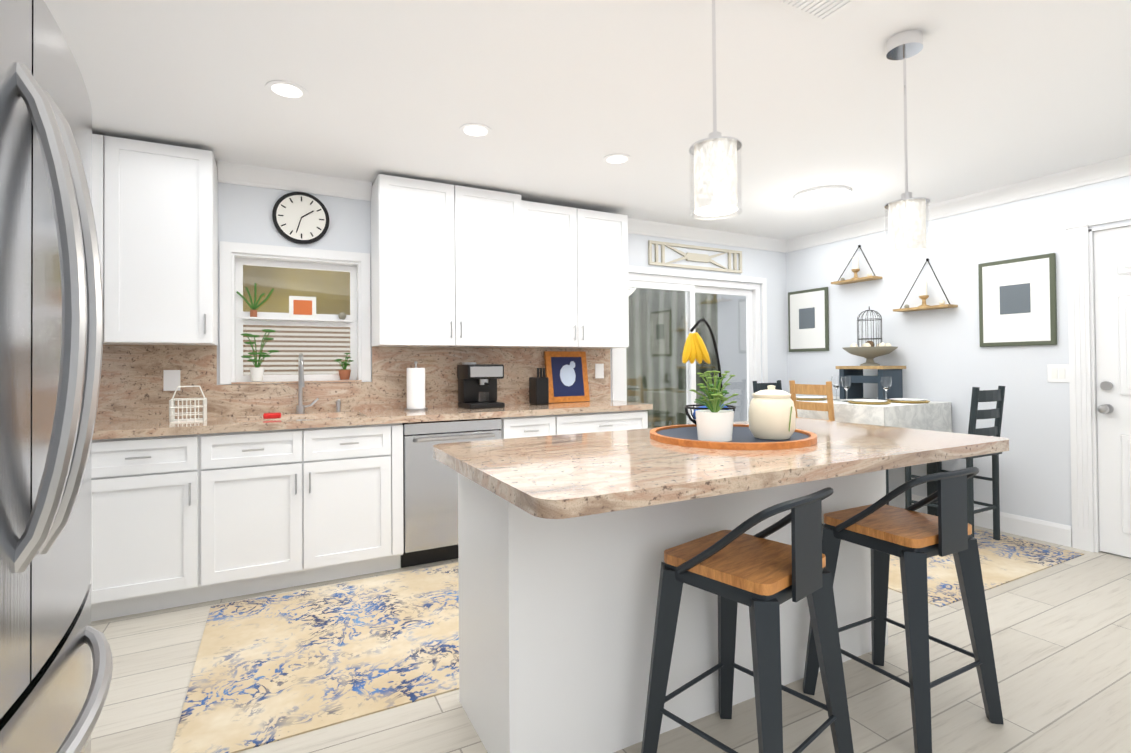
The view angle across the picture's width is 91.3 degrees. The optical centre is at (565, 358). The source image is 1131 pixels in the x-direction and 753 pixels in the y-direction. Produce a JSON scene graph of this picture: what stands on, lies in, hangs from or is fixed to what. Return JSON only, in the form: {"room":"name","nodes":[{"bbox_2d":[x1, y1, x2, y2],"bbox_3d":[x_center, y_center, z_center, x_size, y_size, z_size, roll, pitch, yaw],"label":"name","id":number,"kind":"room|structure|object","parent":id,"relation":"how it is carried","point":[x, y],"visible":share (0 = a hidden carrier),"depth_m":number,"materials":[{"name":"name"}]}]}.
{"room":"dining room and kitchen","nodes":[
{"label":"dining room and kitchen","id":0,"kind":"room"},
{"bbox_2d":[217,182,787,399],"bbox_3d":[-0.333,0.042,4.325,6.010,2.440,0.120,0,-1,-28],"label":"wall","id":1,"kind":"structure","parent":0,"point":[244,214],"depth_m":3.73,"materials":[{"name":"white paint"}]},
{"bbox_2d":[92,134,119,344],"bbox_3d":[-2.585,-0.614,2.898,0.453,1.065,0.331,0,-1,-28],"label":"upper cabinet","id":2,"kind":"object","parent":1,"relation":"attached to","point":[105,149],"depth_m":2.84,"materials":[{"name":"white wood"}]},
{"bbox_2d":[120,138,217,345],"bbox_3d":[-2.258,-0.615,3.070,0.531,1.065,0.331,0,-1,-28],"label":"upper cabinet","id":3,"kind":"object","parent":1,"relation":"attached to","point":[169,193],"depth_m":2.96,"materials":[{"name":"white wood"}]},
{"bbox_2d":[217,161,371,200],"bbox_3d":[-1.696,-1.124,3.518,0.876,0.105,0.078,0,-1,-28],"label":"crown molding","id":4,"kind":"structure","parent":1,"relation":"attached to","point":[294,181],"depth_m":3.49,"materials":[{"name":"white wood"}]},
{"bbox_2d":[220,241,370,384],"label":"kitchen window","id":5,"kind":"structure","parent":1,"relation":"in","point":[235,258],"depth_m":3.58,"materials":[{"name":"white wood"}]},
{"bbox_2d":[241,329,278,380],"bbox_3d":[-1.911,-0.024,3.461,0.210,0.327,0.084,0,-1,-28],"label":"potted plant","id":6,"kind":"object","parent":5,"relation":"on","point":[257,373],"visible":1,"depth_m":3.44,"materials":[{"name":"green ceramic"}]},
{"bbox_2d":[334,353,352,379],"bbox_3d":[-1.477,0.049,3.687,0.125,0.179,0.078,0,-1,-28],"label":"potted plant","id":7,"kind":"object","parent":5,"relation":"on","point":[344,373],"visible":1,"depth_m":3.67,"materials":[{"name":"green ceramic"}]},
{"bbox_2d":[272,192,328,243],"bbox_3d":[-1.690,-0.901,3.538,0.330,0.330,0.038,0,-1,-28],"label":"clock","id":8,"kind":"object","parent":1,"relation":"attached to","point":[300,217],"visible":0.98,"depth_m":3.53,"materials":[{"name":"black plastic"}]},
{"bbox_2d":[95,344,610,419],"bbox_3d":[-1.240,0.130,3.766,3.636,0.424,0.020,0,-1,-28],"label":"backsplash","id":9,"kind":"structure","parent":1,"relation":"attached to","point":[138,382],"depth_m":3.50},
{"bbox_2d":[371,174,531,347],"bbox_3d":[-0.785,-0.620,3.832,1.026,1.070,0.346,0,-1,-28],"label":"upper cabinet","id":10,"kind":"object","parent":1,"relation":"attached to","point":[456,266],"depth_m":3.65,"materials":[{"name":"white wood"}]},
{"bbox_2d":[532,202,628,348],"bbox_3d":[-0.006,-0.622,4.240,0.977,1.070,0.346,0,-1,-28],"label":"upper cabinet","id":11,"kind":"object","parent":1,"relation":"attached to","point":[580,299],"depth_m":4.13,"materials":[{"name":"white wood"}]},
{"bbox_2d":[611,265,767,427],"bbox_3d":[1.167,0.232,5.093,1.810,2.055,0.124,0,-1,-28],"label":"door","id":12,"kind":"structure","parent":1,"relation":"in","point":[691,286],"depth_m":5.09,"materials":[{"name":"white wood"}]},
{"bbox_2d":[648,240,741,272],"bbox_3d":[1.208,-0.927,5.064,1.090,0.210,0.020,0,-1,-28],"label":"wall decor","id":13,"kind":"object","parent":1,"relation":"attached to","point":[696,257],"visible":0.96,"depth_m":5.04,"materials":[{"name":"beige wood"}]},
{"bbox_2d":[628,218,788,252],"bbox_3d":[1.264,-1.130,5.067,2.040,0.105,0.078,0,-1,-28],"label":"crown molding","id":14,"kind":"structure","parent":1,"relation":"attached to","point":[635,226],"depth_m":5.06,"materials":[{"name":"white wood"}]},
{"bbox_2d":[44,0,1130,239],"bbox_3d":[1.256,-1.235,1.282,6.370,0.020,7.380,0,-1,-28],"label":"ceiling","id":15,"kind":"structure","parent":0,"point":[562,98],"depth_m":2.50,"materials":[{"name":"white paint"}]},
{"bbox_2d":[265,80,307,99],"bbox_3d":[-1.234,-1.189,2.450,0.170,0.004,0.170,0,-1,-28],"label":"recessed light","id":16,"kind":"object","parent":15,"relation":"in","point":[286,90],"visible":1,"depth_m":2.44,"materials":[{"name":"white"}]},
{"bbox_2d":[459,123,491,137],"bbox_3d":[-0.468,-1.190,2.885,0.170,0.004,0.170,0,-1,-28],"label":"recessed light","id":17,"kind":"object","parent":15,"relation":"in","point":[476,130],"visible":1,"depth_m":2.88,"materials":[{"name":"white"}]},
{"bbox_2d":[603,154,630,164],"bbox_3d":[0.307,-1.191,3.302,0.170,0.004,0.170,0,-1,-28],"label":"recessed light","id":18,"kind":"object","parent":15,"relation":"in","point":[614,159],"visible":1,"depth_m":3.30,"materials":[{"name":"white"}]},
{"bbox_2d":[689,0,742,219],"bbox_3d":[0.431,-0.817,1.600,0.148,0.794,0.148,0,-1,-28],"label":"pendant light","id":19,"kind":"object","parent":15,"relation":"hanging from","point":[714,171],"visible":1,"depth_m":1.55,"materials":[{"name":"white glass"}]},
{"bbox_2d":[765,0,861,24],"bbox_3d":[0.800,-1.204,1.799,0.420,0.021,0.230,0,-1,-28],"label":"ceiling vent","id":20,"kind":"object","parent":15,"relation":"in","point":[823,12],"visible":1,"depth_m":1.88,"materials":[{"name":"white"}]},
{"bbox_2d":[794,185,851,204],"bbox_3d":[1.864,-1.176,4.015,0.380,0.044,0.380,0,-1,-28],"label":"flush-mount light","id":21,"kind":"object","parent":15,"relation":"attached to","point":[822,195],"visible":1,"depth_m":3.94,"materials":[{"name":"white"}]},
{"bbox_2d":[884,29,930,257],"bbox_3d":[1.289,-0.805,2.094,0.148,0.819,0.148,0,-1,-28],"label":"pendant light","id":22,"kind":"object","parent":15,"relation":"hanging from","point":[907,226],"visible":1,"depth_m":2.06,"materials":[{"name":"white glass"}]},
{"bbox_2d":[91,525,1130,752],"bbox_3d":[0.835,1.258,2.096,6.370,0.060,9.280,0,-1,-28],"label":"floor","id":23,"kind":"structure","parent":0,"point":[1061,638],"depth_m":2.03,"materials":[{"name":"beige wood"}]},
{"bbox_2d":[0,0,112,752],"bbox_3d":[-1.091,0.351,0.577,0.938,1.750,0.910,0,-1,-28],"label":"fridge","id":24,"kind":"object","parent":23,"relation":"on","point":[53,695],"visible":1,"depth_m":0.76,"materials":[{"name":"grey metal"}]},
{"bbox_2d":[89,440,96,621],"bbox_3d":[-2.531,0.821,2.754,0.408,0.880,0.596,0,-1,-28],"label":"base cabinet","id":25,"kind":"object","parent":23,"relation":"on","point":[93,581],"depth_m":2.59,"materials":[{"name":"white wood"}]},
{"bbox_2d":[97,432,216,620],"bbox_3d":[-2.191,0.821,2.932,0.609,0.880,0.596,0,-1,-28],"label":"base cabinet","id":26,"kind":"object","parent":23,"relation":"on","point":[157,495],"depth_m":2.71,"materials":[{"name":"white wood"}]},
{"bbox_2d":[217,416,403,599],"bbox_3d":[-1.563,0.819,3.261,1.069,0.880,0.596,0,-1,-28],"label":"base cabinet","id":27,"kind":"object","parent":23,"relation":"on","point":[235,493],"depth_m":3.02,"materials":[{"name":"white wood"}]},
{"bbox_2d":[92,400,652,439],"bbox_3d":[-1.107,0.358,3.495,3.621,0.040,0.616,0,-1,-28],"label":"countertop","id":28,"kind":"structure","parent":27,"relation":"on","point":[103,429],"depth_m":3.23,"materials":[{"name":"beige stone"}]},
{"bbox_2d":[169,386,206,422],"bbox_3d":[-2.066,0.244,3.031,0.157,0.193,0.156,0,-1,-28],"label":"wire basket","id":29,"kind":"object","parent":28,"relation":"on","point":[172,413],"visible":1,"depth_m":3.00,"materials":[{"name":"white metal"}]},
{"bbox_2d":[263,412,280,418],"bbox_3d":[-1.674,0.324,3.156,0.090,0.030,0.060,0,-1,-28],"label":"sponge","id":30,"kind":"object","parent":28,"relation":"on","point":[271,415],"visible":1,"depth_m":3.13,"materials":[{"name":"red"}]},
{"bbox_2d":[296,353,340,413],"bbox_3d":[-1.532,0.153,3.446,0.258,0.377,0.210,0,-1,-28],"label":"faucet","id":31,"kind":"object","parent":28,"relation":"on","point":[300,407],"visible":1,"depth_m":3.46,"materials":[{"name":"silver metal"}]},
{"bbox_2d":[404,361,427,410],"bbox_3d":[-0.996,0.176,3.683,0.150,0.327,0.150,0,-1,-28],"label":"paper towel","id":32,"kind":"object","parent":28,"relation":"on","point":[415,388],"visible":1,"depth_m":3.63,"materials":[{"name":"white paper"}]},
{"bbox_2d":[457,362,504,408],"bbox_3d":[-0.583,0.181,3.853,0.260,0.315,0.320,0,-1,-28],"label":"coffee maker","id":33,"kind":"object","parent":28,"relation":"on","point":[477,386],"visible":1,"depth_m":3.81,"materials":[{"name":"black plastic"}]},
{"bbox_2d":[529,368,548,404],"bbox_3d":[-0.199,0.203,4.122,0.100,0.270,0.140,0,-1,-28],"label":"knife block","id":34,"kind":"object","parent":28,"relation":"on","point":[538,390],"visible":1,"depth_m":4.07,"materials":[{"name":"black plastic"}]},
{"bbox_2d":[544,351,589,402],"bbox_3d":[0.013,0.140,4.343,0.360,0.398,0.084,0,-1,-28],"label":"picture frame","id":35,"kind":"object","parent":28,"relation":"on","point":[566,374],"visible":0.98,"depth_m":4.33,"materials":[{"name":"brown wood"}]},
{"bbox_2d":[171,562,458,752],"bbox_3d":[-0.578,1.243,2.705,2.070,0.006,1.290,0,-1,-28],"label":"kitchen rug","id":36,"kind":"object","parent":23,"relation":"on","point":[272,668],"visible":0.5,"depth_m":2.28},
{"bbox_2d":[401,418,501,567],"bbox_3d":[-0.793,0.820,3.615,0.615,0.875,0.622,0,-1,-28],"label":"dishwasher","id":37,"kind":"object","parent":23,"relation":"on","point":[430,508],"visible":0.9,"depth_m":3.33,"materials":[{"name":"silver metal"}]},
{"bbox_2d":[501,416,568,438],"bbox_3d":[-0.339,0.817,3.902,0.445,0.880,0.596,0,-1,-28],"label":"base cabinet","id":38,"kind":"object","parent":23,"relation":"on","point":[512,426],"depth_m":3.64,"materials":[{"name":"white wood"}]},
{"bbox_2d":[569,408,652,433],"bbox_3d":[0.110,0.816,4.136,0.822,0.880,0.596,0,-1,-28],"label":"base cabinet","id":39,"kind":"object","parent":23,"relation":"on","point":[584,422],"depth_m":3.91,"materials":[{"name":"white wood"}]},
{"bbox_2d":[458,470,887,752],"bbox_3d":[0.497,0.786,2.191,1.740,0.890,0.490,0,-1,-28],"label":"kitchen island","id":40,"kind":"object","parent":23,"relation":"on","point":[565,541],"depth_m":1.75,"materials":[{"name":"white"}]},
{"bbox_2d":[433,418,1008,521],"bbox_3d":[0.575,0.319,1.997,1.900,0.040,0.960,0,-1,-28],"label":"island countertop","id":41,"kind":"structure","parent":40,"relation":"on","point":[553,478],"depth_m":1.61,"materials":[{"name":"beige stone"}]},
{"bbox_2d":[650,424,816,449],"bbox_3d":[0.623,0.288,2.092,0.600,0.022,0.600,0,-1,-28],"label":"tray","id":42,"kind":"object","parent":41,"relation":"on","point":[743,437],"visible":0.62,"depth_m":1.93,"materials":[{"name":"brown wood"}]},
{"bbox_2d":[682,319,735,424],"bbox_3d":[0.580,0.060,2.263,0.231,0.452,0.208,0,-1,-28],"label":"stand","id":43,"kind":"object","parent":42,"relation":"on","point":[694,347],"visible":0.67,"depth_m":2.22,"materials":[{"name":"black metal"}]},
{"bbox_2d":[689,371,738,441],"bbox_3d":[0.528,0.162,1.952,0.173,0.242,0.152,0,-1,-28],"label":"herb pot","id":44,"kind":"object","parent":42,"relation":"on","point":[714,422],"visible":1,"depth_m":1.91,"materials":[{"name":"white ceramic"}]},
{"bbox_2d":[748,385,795,439],"bbox_3d":[0.741,0.188,1.982,0.160,0.188,0.164,0,-1,-28],"label":"canister","id":45,"kind":"object","parent":42,"relation":"on","point":[771,413],"visible":1,"depth_m":1.92,"materials":[{"name":"beige ceramic"}]},
{"bbox_2d":[641,487,853,752],"bbox_3d":[0.524,0.795,1.618,0.461,0.864,0.461,0,-1,-41],"label":"bar stool","id":46,"kind":"object","parent":23,"relation":"on","point":[761,576],"visible":1,"depth_m":1.57,"materials":[{"name":"grey metal"}]},
{"bbox_2d":[802,467,1003,752],"bbox_3d":[1.168,0.794,1.955,0.461,0.864,0.461,0,-1,-28],"label":"bar stool","id":47,"kind":"object","parent":23,"relation":"on","point":[911,538],"visible":0.92,"depth_m":1.85,"materials":[{"name":"grey metal"}]},
{"bbox_2d":[888,528,1083,606],"bbox_3d":[2.010,1.238,4.122,1.570,0.006,2.320,0,-1,-28],"label":"dining rug","id":48,"kind":"object","parent":23,"relation":"on","point":[1004,559],"visible":0.36,"depth_m":3.29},
{"bbox_2d":[753,380,781,392],"bbox_3d":[2.025,0.724,5.072,0.430,1.042,0.476,0,-1,-28],"label":"dining chair","id":49,"kind":"object","parent":48,"relation":"on","point":[757,387],"visible":0.1,"depth_m":5.26,"materials":[{"name":"grey wood"}]},
{"bbox_2d":[789,380,834,420],"bbox_3d":[2.015,0.700,4.212,0.476,1.072,0.430,0,-1,-28],"label":"dining chair","id":50,"kind":"object","parent":48,"relation":"on","point":[811,389],"visible":0.25,"depth_m":4.07,"materials":[{"name":"brown wood"}]},
{"bbox_2d":[796,396,951,515],"bbox_3d":[2.344,0.787,4.484,0.832,0.897,1.032,0,-1,-28],"label":"dining table","id":51,"kind":"object","parent":48,"relation":"on","point":[934,415],"visible":0.33,"depth_m":4.07,"materials":[{"name":"grey"}]},
{"bbox_2d":[796,380,831,400],"bbox_3d":[2.075,0.243,4.642,0.365,0.200,0.291,0,-1,-10],"label":"place setting","id":52,"kind":"object","parent":51,"relation":"on","point":[803,398],"depth_m":4.55,"materials":[{"name":"white ceramic"}]},
{"bbox_2d":[836,306,905,399],"bbox_3d":[2.537,-0.049,4.609,0.410,0.776,0.420,0,-1,-28],"label":"bar cabinet","id":53,"kind":"object","parent":51,"relation":"on","point":[868,351],"visible":1,"depth_m":4.52,"materials":[{"name":"brown wood"}]},
{"bbox_2d":[832,376,929,404],"bbox_3d":[2.453,0.235,4.201,0.632,0.200,0.398,0,-1,2],"label":"place setting","id":54,"kind":"object","parent":51,"relation":"on","point":[846,381],"depth_m":4.22,"materials":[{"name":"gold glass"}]},
{"bbox_2d":[905,386,1004,539],"bbox_3d":[2.697,0.705,3.832,0.430,1.042,0.476,0,-1,-28],"label":"dining chair","id":55,"kind":"object","parent":48,"relation":"on","point":[978,395],"visible":0.5,"depth_m":3.69,"materials":[{"name":"grey wood"}]},
{"bbox_2d":[786,175,1130,525],"bbox_3d":[3.903,-0.011,2.581,0.120,2.440,6.900,0,-1,-28],"label":"wall","id":56,"kind":"structure","parent":0,"point":[941,355],"depth_m":4.15,"materials":[{"name":"white paint"}]},
{"bbox_2d":[788,287,828,351],"bbox_3d":[2.355,-0.372,5.377,0.026,0.600,0.450,0,-1,-28],"label":"picture","id":57,"kind":"object","parent":56,"relation":"attached to","point":[808,320],"visible":1,"depth_m":5.35,"materials":[{"name":"grey paper"}]},
{"bbox_2d":[831,245,881,284],"bbox_3d":[2.558,-0.847,4.875,0.132,0.330,0.400,0,-1,-28],"label":"shelf","id":58,"kind":"object","parent":56,"relation":"attached to","point":[856,278],"visible":1,"depth_m":4.86,"materials":[{"name":"brown wood"}]},
{"bbox_2d":[893,258,957,311],"bbox_3d":[2.827,-0.594,4.363,0.132,0.410,0.420,0,-1,-28],"label":"shelf","id":59,"kind":"object","parent":56,"relation":"attached to","point":[923,296],"visible":1,"depth_m":4.34,"materials":[{"name":"brown wood"}]},
{"bbox_2d":[785,155,1130,252],"bbox_3d":[3.778,-1.177,2.601,0.078,0.105,6.780,0,-1,-28],"label":"crown molding","id":60,"kind":"structure","parent":56,"relation":"attached to","point":[1119,167],"depth_m":3.93,"materials":[{"name":"white wood"}]},
{"bbox_2d":[889,490,1071,546],"bbox_3d":[3.703,1.143,2.526,0.290,0.135,6.780,0,-1,-28],"label":"baseboard","id":61,"kind":"structure","parent":56,"relation":"attached to","point":[1047,531],"depth_m":3.83,"materials":[{"name":"white wood"}]},
{"bbox_2d":[978,253,1056,346],"bbox_3d":[3.146,-0.396,3.864,0.026,0.610,0.450,0,-1,-28],"label":"picture","id":62,"kind":"object","parent":56,"relation":"attached to","point":[1017,302],"visible":0.96,"depth_m":3.84,"materials":[{"name":"grey paper"}]},
{"bbox_2d":[1047,364,1068,382],"bbox_3d":[3.264,0.096,3.661,0.008,0.120,0.120,0,-1,-28],"label":"switch plate","id":63,"kind":"object","parent":56,"relation":"attached to","point":[1057,372],"visible":1,"depth_m":3.66,"materials":[{"name":"white plastic"}]},
{"bbox_2d":[1065,201,1130,552],"bbox_3d":[3.585,0.127,3.157,0.150,2.183,1.078,0,-1,-28],"label":"door frame","id":64,"kind":"structure","parent":56,"relation":"attached to","point":[1082,387],"depth_m":3.54,"materials":[{"name":"white wood"}]},
{"bbox_2d":[1094,226,1130,557],"bbox_3d":[3.545,0.197,3.135,0.122,2.023,0.826,0,-1,-28],"label":"entry door","id":65,"kind":"structure","parent":56,"relation":"in","point":[1112,263],"depth_m":3.44,"materials":[{"name":"white wood"}]},
{"label":"outside","id":66,"kind":"structure","parent":0,"visible":0},
{"bbox_2d":[626,287,717,427],"bbox_3d":[0.301,0.009,6.746,4.100,2.650,0.020,0,-1,-28],"label":"curtain","id":67,"kind":"object","parent":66,"point":[641,352],"depth_m":7.25,"materials":[{"name":"grey fabric"}]}
]}

